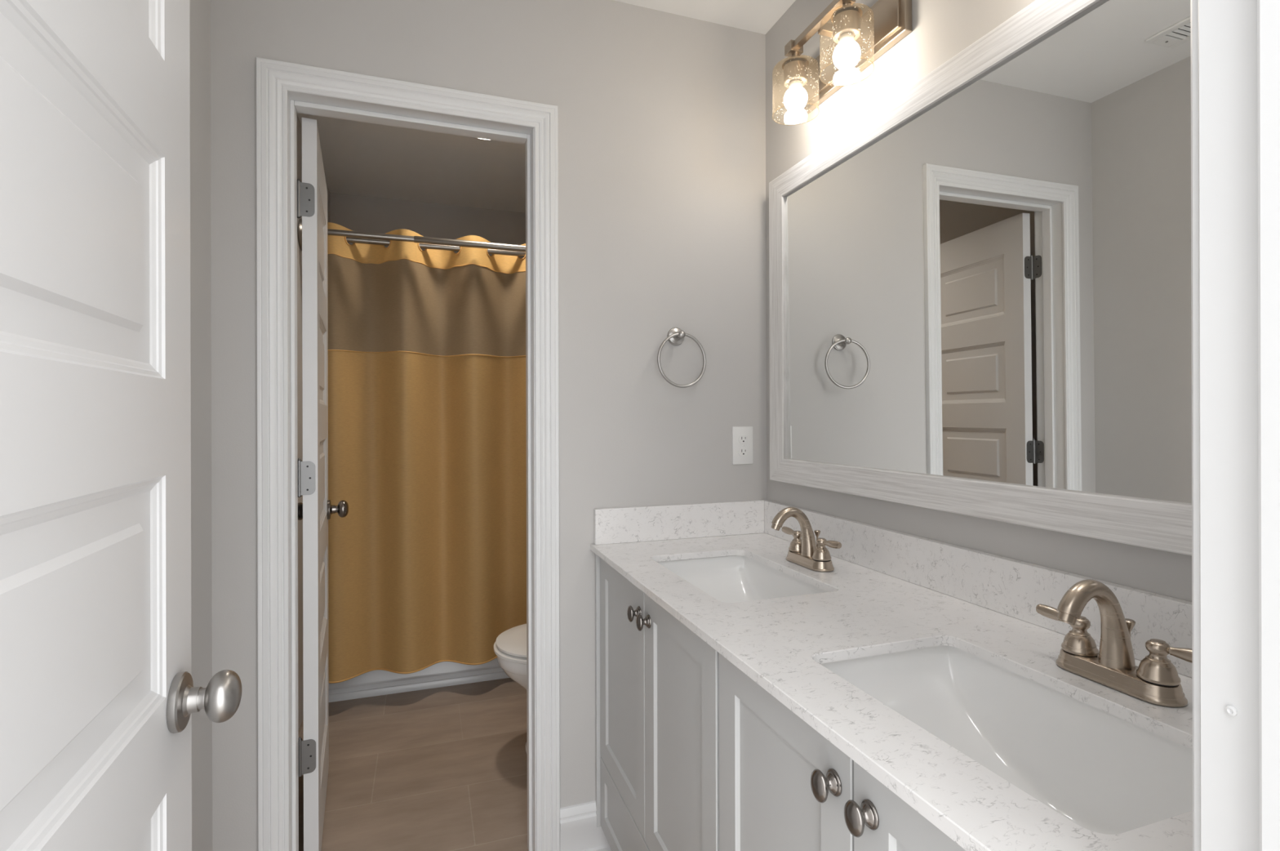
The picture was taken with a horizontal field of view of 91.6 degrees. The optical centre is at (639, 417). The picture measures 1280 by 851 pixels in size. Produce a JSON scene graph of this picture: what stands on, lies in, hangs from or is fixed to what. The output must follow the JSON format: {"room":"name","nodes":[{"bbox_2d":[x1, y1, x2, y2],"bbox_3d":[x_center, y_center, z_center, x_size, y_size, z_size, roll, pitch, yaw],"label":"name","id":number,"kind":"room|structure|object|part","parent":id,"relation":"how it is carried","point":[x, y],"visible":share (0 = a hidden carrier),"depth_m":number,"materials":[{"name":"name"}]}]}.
{"room":"bathroom","nodes":[
{"label":"bathroom","id":0,"kind":"room"},
{"bbox_2d":[189,0,329,850],"bbox_3d":[-1.140,0.019,1.682,0.100,2.443,3.643,0,0,-19],"label":"wall","id":1,"kind":"structure","parent":0,"point":[199,10],"depth_m":1.42,"materials":[{"name":"beige paint"}]},
{"bbox_2d":[297,218,525,256],"bbox_3d":[-0.678,-0.746,2.786,1.495,0.128,0.147,0,0,-19],"label":"shower rod","id":2,"kind":"object","parent":1,"relation":"attached to","point":[356,237],"visible":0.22,"depth_m":2.67,"materials":[{"name":"metal"}]},
{"bbox_3d":[-0.664,-0.756,2.745,1.476,0.028,0.028,0,0,-19],"label":"rod","id":3,"kind":"part","parent":2,"relation":"part of","materials":[{"name":"metal"}]},
{"bbox_2d":[327,222,526,683],"bbox_3d":[-0.694,0.148,2.831,1.414,1.908,0.135,0,0,-19],"label":"shower curtain","id":4,"kind":"object","parent":2,"relation":"hanging from","point":[427,414],"visible":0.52,"depth_m":2.74,"materials":[{"name":"yellow fabric"}]},
{"bbox_3d":[-0.692,-0.756,2.826,1.476,0.027,0.027,0,0,-19],"label":"rod","id":5,"kind":"part","parent":2,"relation":"part of","materials":[{"name":"metal"}]},
{"bbox_2d":[297,677,528,850],"bbox_3d":[-0.392,1.269,1.969,1.696,0.060,3.586,0,0,-19],"label":"floor","id":6,"kind":"structure","parent":0,"point":[442,768],"depth_m":2.18,"materials":[{"name":"brown wood"}]},
{"bbox_2d":[328,657,510,702],"bbox_3d":[-0.832,1.040,3.246,1.494,0.400,0.672,0,0,-19],"label":"bathtub","id":7,"kind":"object","parent":6,"relation":"on","point":[443,673],"visible":0.02,"depth_m":2.83,"materials":[{"name":"white ceramic"}]},
{"bbox_2d":[493,623,527,753],"bbox_3d":[-0.167,0.859,2.401,0.776,0.758,0.450,0,0,-19],"label":"toilet","id":8,"kind":"object","parent":6,"relation":"on","point":[509,646],"visible":0.19,"depth_m":2.22,"materials":[{"name":"white ceramic"}]},
{"bbox_3d":[-0.278,0.848,2.363,0.542,0.014,0.386,0,0,-19],"label":"seat","id":9,"kind":"part","parent":8,"relation":"part of","materials":[{"name":"white plastic"}]},
{"bbox_3d":[-0.274,0.824,2.364,0.534,0.023,0.374,0,0,-19],"label":"lid","id":10,"kind":"part","parent":8,"relation":"part of","materials":[{"name":"white plastic"}]},
{"bbox_3d":[-0.221,1.048,2.382,0.642,0.381,0.372,0,0,-19],"label":"bowl","id":11,"kind":"part","parent":8,"relation":"part of","materials":[{"name":"white ceramic"}]},
{"bbox_2d":[595,553,719,850],"bbox_3d":[0.252,0.807,1.504,0.578,0.860,0.768,0,0,-19],"label":"vanity cabinet","id":12,"kind":"object","parent":6,"relation":"on","point":[657,681],"visible":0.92,"depth_m":1.36,"materials":[{"name":"grey paint"}]},
{"bbox_3d":[-0.043,0.672,1.590,0.019,0.574,0.378,0,0,-19],"label":"cabinet door","id":13,"kind":"part","parent":12,"relation":"part of","materials":[{"name":"grey paint"}]},
{"bbox_3d":[0.018,1.059,1.415,0.019,0.194,0.748,0,0,-19],"label":"drawer","id":14,"kind":"part","parent":12,"relation":"part of","materials":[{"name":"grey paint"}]},
{"bbox_3d":[-0.015,0.451,1.432,0.029,0.037,0.030,0,0,-19],"label":"knob","id":15,"kind":"part","parent":12,"relation":"part of","materials":[{"name":"grey metal"}]},
{"bbox_3d":[0.006,0.451,1.371,0.029,0.037,0.030,0,0,-19],"label":"knob","id":16,"kind":"part","parent":12,"relation":"part of","materials":[{"name":"grey metal"}]},
{"bbox_3d":[0.079,0.672,1.235,0.019,0.574,0.366,0,0,-19],"label":"cabinet door","id":17,"kind":"part","parent":12,"relation":"part of","materials":[{"name":"grey paint"}]},
{"bbox_2d":[719,653,965,850],"bbox_3d":[0.491,0.807,0.809,0.578,0.860,0.692,0,0,-19],"label":"vanity cabinet","id":18,"kind":"object","parent":6,"relation":"on","point":[784,785],"visible":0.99,"depth_m":0.85,"materials":[{"name":"grey paint"}]},
{"bbox_3d":[0.198,0.671,0.889,0.019,0.574,0.346,0,0,-19],"label":"cabinet door","id":19,"kind":"part","parent":18,"relation":"part of","materials":[{"name":"grey paint"}]},
{"bbox_3d":[0.221,0.440,0.746,0.029,0.037,0.030,0,0,-19],"label":"knob","id":20,"kind":"part","parent":18,"relation":"part of","materials":[{"name":"grey metal"}]},
{"bbox_3d":[0.242,0.440,0.686,0.029,0.037,0.030,0,0,-19],"label":"knob","id":21,"kind":"part","parent":18,"relation":"part of","materials":[{"name":"grey metal"}]},
{"bbox_2d":[590,532,1192,850],"bbox_3d":[0.368,0.368,1.173,0.572,0.016,1.468,0,0,-19],"label":"countertop","id":22,"kind":"structure","parent":18,"relation":"on","point":[781,643],"depth_m":0.93,"materials":[{"name":"white stone"}]},
{"bbox_2d":[657,555,827,602],"bbox_3d":[0.221,0.463,1.455,0.334,0.166,0.493,0,0,-19],"label":"undermount sink","id":23,"kind":"object","parent":22,"relation":"in","point":[732,578],"visible":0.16,"depth_m":1.66,"materials":[{"name":"white ceramic"}]},
{"bbox_2d":[771,506,841,571],"bbox_3d":[0.415,0.288,1.522,0.174,0.143,0.159,0,0,27],"label":"faucet","id":24,"kind":"object","parent":22,"relation":"on","point":[805,552],"visible":1,"depth_m":1.50,"materials":[{"name":"silver metal"}]},
{"bbox_3d":[0.384,0.293,1.603,0.016,0.018,0.053,0,0,-19],"label":"lever","id":25,"kind":"part","parent":24,"relation":"part of","materials":[{"name":"silver metal"}]},
{"bbox_3d":[0.375,0.277,1.508,0.124,0.122,0.041,0,0,-19],"label":"spout","id":26,"kind":"part","parent":24,"relation":"part of","materials":[{"name":"silver metal"}]},
{"bbox_3d":[0.397,0.311,1.569,0.044,0.049,0.044,0,0,-19],"label":"handle","id":27,"kind":"part","parent":24,"relation":"part of","materials":[{"name":"silver metal"}]},
{"bbox_3d":[0.436,0.308,1.529,0.016,0.060,0.016,0,0,-19],"label":"lift rod","id":28,"kind":"part","parent":24,"relation":"part of","materials":[{"name":"silver metal"}]},
{"bbox_3d":[0.430,0.310,1.474,0.044,0.049,0.044,0,0,-19],"label":"handle","id":29,"kind":"part","parent":24,"relation":"part of","materials":[{"name":"silver metal"}]},
{"bbox_3d":[0.445,0.293,1.440,0.017,0.018,0.053,0,0,-19],"label":"lever","id":30,"kind":"part","parent":24,"relation":"part of","materials":[{"name":"silver metal"}]},
{"bbox_2d":[820,644,1192,834],"bbox_3d":[0.453,0.462,0.782,0.334,0.166,0.494,0,0,-19],"label":"undermount sink","id":31,"kind":"object","parent":22,"relation":"in","point":[1104,772],"visible":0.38,"depth_m":0.89,"materials":[{"name":"white ceramic"}]},
{"bbox_2d":[1035,578,1191,706],"bbox_3d":[0.648,0.287,0.845,0.174,0.143,0.159,0,0,27],"label":"faucet","id":32,"kind":"object","parent":22,"relation":"on","point":[1156,680],"visible":0.96,"depth_m":0.82,"materials":[{"name":"silver metal"}]},
{"bbox_3d":[0.617,0.292,0.926,0.016,0.018,0.053,0,0,-19],"label":"lever","id":33,"kind":"part","parent":32,"relation":"part of","materials":[{"name":"silver metal"}]},
{"bbox_3d":[0.630,0.310,0.892,0.044,0.049,0.044,0,0,-19],"label":"handle","id":34,"kind":"part","parent":32,"relation":"part of","materials":[{"name":"silver metal"}]},
{"bbox_3d":[0.608,0.277,0.831,0.124,0.122,0.041,0,0,-19],"label":"spout","id":35,"kind":"part","parent":32,"relation":"part of","materials":[{"name":"silver metal"}]},
{"bbox_3d":[0.669,0.307,0.852,0.016,0.060,0.016,0,0,-19],"label":"lift rod","id":36,"kind":"part","parent":32,"relation":"part of","materials":[{"name":"silver metal"}]},
{"bbox_3d":[0.663,0.310,0.797,0.044,0.049,0.044,0,0,-19],"label":"handle","id":37,"kind":"part","parent":32,"relation":"part of","materials":[{"name":"silver metal"}]},
{"bbox_3d":[0.678,0.292,0.763,0.017,0.018,0.053,0,0,-19],"label":"lever","id":38,"kind":"part","parent":32,"relation":"part of","materials":[{"name":"silver metal"}]},
{"bbox_3d":[0.311,0.671,0.562,0.019,0.574,0.338,0,0,-19],"label":"cabinet door","id":39,"kind":"part","parent":18,"relation":"part of","materials":[{"name":"grey paint"}]},
{"bbox_2d":[329,192,525,257],"bbox_3d":[-0.963,0.019,3.617,1.496,2.443,0.100,0,0,-19],"label":"wall","id":40,"kind":"structure","parent":0,"point":[358,213],"depth_m":3.48,"materials":[{"name":"beige paint"}]},
{"bbox_2d":[210,0,766,850],"bbox_3d":[-0.327,0.017,1.773,1.496,2.443,0.115,0,0,-19],"label":"wall","id":41,"kind":"structure","parent":0,"point":[662,114],"depth_m":1.77,"materials":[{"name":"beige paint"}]},
{"bbox_2d":[297,117,348,850],"bbox_3d":[-1.013,0.218,1.902,0.169,2.026,0.627,0,0,-19],"label":"door","id":42,"kind":"structure","parent":41,"relation":"in","point":[315,510],"depth_m":1.66,"materials":[{"name":"white paint"}]},
{"bbox_3d":[-1.152,0.319,2.115,0.044,0.060,0.060,0,0,-19],"label":"knob","id":43,"kind":"part","parent":42,"relation":"part of","materials":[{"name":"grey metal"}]},
{"bbox_3d":[-1.038,0.319,2.167,0.044,0.060,0.060,0,0,-19],"label":"knob","id":44,"kind":"part","parent":42,"relation":"part of","materials":[{"name":"grey metal"}]},
{"bbox_2d":[255,57,559,850],"bbox_3d":[-0.574,0.188,1.618,0.733,2.104,0.017,0,0,-19],"label":"trim","id":45,"kind":"structure","parent":41,"relation":"attached to","point":[274,78],"depth_m":1.53,"materials":[{"name":"white wood"}]},
{"bbox_2d":[287,91,536,850],"bbox_3d":[-0.598,0.210,1.679,0.641,2.059,0.117,0,0,-19],"label":"trim","id":46,"kind":"structure","parent":41,"relation":"attached to","point":[297,102],"depth_m":1.65,"materials":[{"name":"white wood"}]},
{"bbox_2d":[560,800,611,850],"bbox_3d":[-0.141,1.167,1.765,0.174,0.142,0.018,0,0,-19],"label":"baseboard","id":47,"kind":"structure","parent":41,"relation":"attached to","point":[579,830],"depth_m":1.75,"materials":[{"name":"white wood"}]},
{"bbox_2d":[593,499,764,544],"bbox_3d":[0.127,0.310,1.857,0.542,0.100,0.020,0,0,-19],"label":"backsplash","id":48,"kind":"structure","parent":41,"relation":"attached to","point":[615,525],"depth_m":1.84,"materials":[{"name":"white stone"}]},
{"bbox_2d":[657,327,706,387],"bbox_3d":[0.118,-0.177,1.835,0.161,0.182,0.057,0,0,-19],"label":"towel ring","id":49,"kind":"object","parent":41,"relation":"attached to","point":[676,335],"visible":1,"depth_m":1.83,"materials":[{"name":"silver metal"}]},
{"bbox_3d":[0.118,-0.241,1.827,0.022,0.022,0.040,0,0,-19],"label":"post","id":50,"kind":"part","parent":49,"relation":"part of","materials":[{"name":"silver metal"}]},
{"bbox_2d":[732,426,753,464],"bbox_3d":[0.319,0.087,1.930,0.071,0.117,0.008,0,0,-19],"label":"wall outlet","id":51,"kind":"object","parent":41,"relation":"attached to","point":[742,436],"visible":1,"depth_m":1.93,"materials":[{"name":"white plastic"}]},
{"bbox_2d":[738,447,748,455],"bbox_3d":[0.320,0.107,1.928,0.034,0.026,0.003,0,0,-19],"label":"receptacle","id":52,"kind":"object","parent":51,"relation":"attached to","point":[742,451],"depth_m":1.93,"materials":[{"name":"white plastic"}]},
{"bbox_2d":[738,435,748,443],"bbox_3d":[0.320,0.068,1.928,0.034,0.026,0.003,0,0,-19],"label":"receptacle","id":53,"kind":"object","parent":51,"relation":"attached to","point":[742,438],"depth_m":1.93,"materials":[{"name":"white plastic"}]},
{"bbox_2d":[296,0,795,213],"bbox_3d":[-0.389,-1.254,1.942,1.696,0.100,3.643,0,0,-19],"label":"ceiling","id":54,"kind":"structure","parent":0,"point":[361,158],"depth_m":2.88,"materials":[{"name":"white paint"}]},
{"bbox_2d":[472,137,494,141],"bbox_3d":[-0.651,-1.229,2.619,0.174,0.064,0.174,0,0,-19],"label":"recessed light","id":55,"kind":"object","parent":54,"relation":"in","point":[480,139],"visible":0.12,"depth_m":2.69,"materials":[{"name":"white plastic"}]},
{"bbox_2d":[765,0,1191,601],"bbox_3d":[0.369,0.015,2.202,0.100,2.443,3.643,0,0,-19],"label":"wall","id":56,"kind":"structure","parent":0,"point":[941,29],"depth_m":1.37,"materials":[{"name":"beige paint"}]},
{"bbox_2d":[772,0,911,119],"bbox_3d":[0.459,-0.880,1.531,0.161,0.183,0.396,0,0,-19],"label":"vanity light","id":57,"kind":"object","parent":56,"relation":"attached to","point":[859,39],"visible":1,"depth_m":1.48,"materials":[{"name":"glass"}]},
{"bbox_3d":[0.406,-0.852,1.622,0.118,0.126,0.118,0,0,-19],"label":"lamp shade","id":58,"kind":"part","parent":57,"relation":"part of","materials":[{"name":"clear glass"}]},
{"bbox_2d":[782,52,808,88],"bbox_3d":[0.405,-0.908,1.622,0.069,0.076,0.069,0,0,-19],"label":"socket","id":59,"kind":"object","parent":57,"relation":"attached to","point":[791,66],"depth_m":1.60,"materials":[{"name":"silver metal"}]},
{"bbox_3d":[0.406,-0.827,1.622,0.061,0.056,0.061,0,0,-19],"label":"bulb","id":60,"kind":"part","parent":57,"relation":"part of","materials":[{"name":"white glass"}]},
{"bbox_3d":[0.477,-0.954,1.537,0.076,0.020,0.020,0,0,-19],"label":"arm","id":61,"kind":"part","parent":57,"relation":"part of","materials":[{"name":"beige metal"}]},
{"bbox_2d":[831,1,862,44],"bbox_3d":[0.473,-0.908,1.426,0.069,0.076,0.069,0,0,-19],"label":"socket","id":62,"kind":"object","parent":57,"relation":"attached to","point":[846,18],"depth_m":1.41,"materials":[{"name":"silver metal"}]},
{"bbox_3d":[0.473,-0.827,1.426,0.061,0.056,0.061,0,0,-19],"label":"bulb","id":63,"kind":"part","parent":57,"relation":"part of","materials":[{"name":"white glass"}]},
{"bbox_3d":[0.473,-0.853,1.426,0.118,0.126,0.118,0,0,-19],"label":"lamp shade","id":64,"kind":"part","parent":57,"relation":"part of","materials":[{"name":"clear glass"}]},
{"bbox_2d":[761,499,1192,677],"bbox_3d":[0.629,0.309,1.264,0.019,0.100,1.468,0,0,-19],"label":"backsplash","id":65,"kind":"structure","parent":56,"relation":"attached to","point":[1011,587],"depth_m":1.16,"materials":[{"name":"white stone"}]},
{"bbox_2d":[768,0,1191,555],"bbox_3d":[0.626,-0.262,1.252,0.029,0.902,1.358,0,0,-19],"label":"framed mirror","id":66,"kind":"object","parent":56,"relation":"attached to","point":[980,286],"visible":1,"depth_m":1.12,"materials":[{"name":"white wood"}]},
{"bbox_3d":[0.418,-0.261,1.857,0.029,0.902,0.076,0,0,-19],"label":"frame rail","id":67,"kind":"part","parent":66,"relation":"part of","materials":[{"name":"white wood"}]},
{"bbox_3d":[0.625,-0.679,1.252,0.029,0.068,1.358,0,0,-19],"label":"frame rail","id":68,"kind":"part","parent":66,"relation":"part of","materials":[{"name":"white wood"}]},
{"bbox_3d":[0.627,0.155,1.252,0.029,0.068,1.358,0,0,-19],"label":"frame rail","id":69,"kind":"part","parent":66,"relation":"part of","materials":[{"name":"white wood"}]},
{"bbox_3d":[0.189,0.016,0.274,1.496,2.443,0.115,0,0,-19],"label":"wall","id":70,"kind":"structure","parent":0,"visible":0},
{"bbox_2d":[0,0,241,850],"bbox_3d":[-0.478,0.214,0.468,0.168,2.030,0.689,0,0,-19],"label":"door","id":71,"kind":"structure","parent":70,"relation":"in","point":[99,697],"depth_m":0.55,"materials":[{"name":"white paint"}]},
{"bbox_3d":[-0.511,0.339,0.758,0.043,0.060,0.060,0,0,-19],"label":"knob","id":72,"kind":"part","parent":71,"relation":"part of","materials":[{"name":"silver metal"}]},
{"bbox_2d":[1190,0,1199,850],"bbox_3d":[0.005,0.181,0.281,0.867,2.114,0.017,0,0,-19],"label":"trim","id":73,"kind":"structure","parent":70,"relation":"attached to","point":[1193,3],"depth_m":0.40,"materials":[{"name":"white wood"}]},
{"bbox_2d":[1198,0,1279,850],"bbox_3d":[0.027,0.206,0.218,0.764,2.063,0.117,0,0,-19],"label":"trim","id":74,"kind":"structure","parent":70,"relation":"attached to","point":[1239,40],"depth_m":0.37,"materials":[{"name":"white wood"}]}
]}

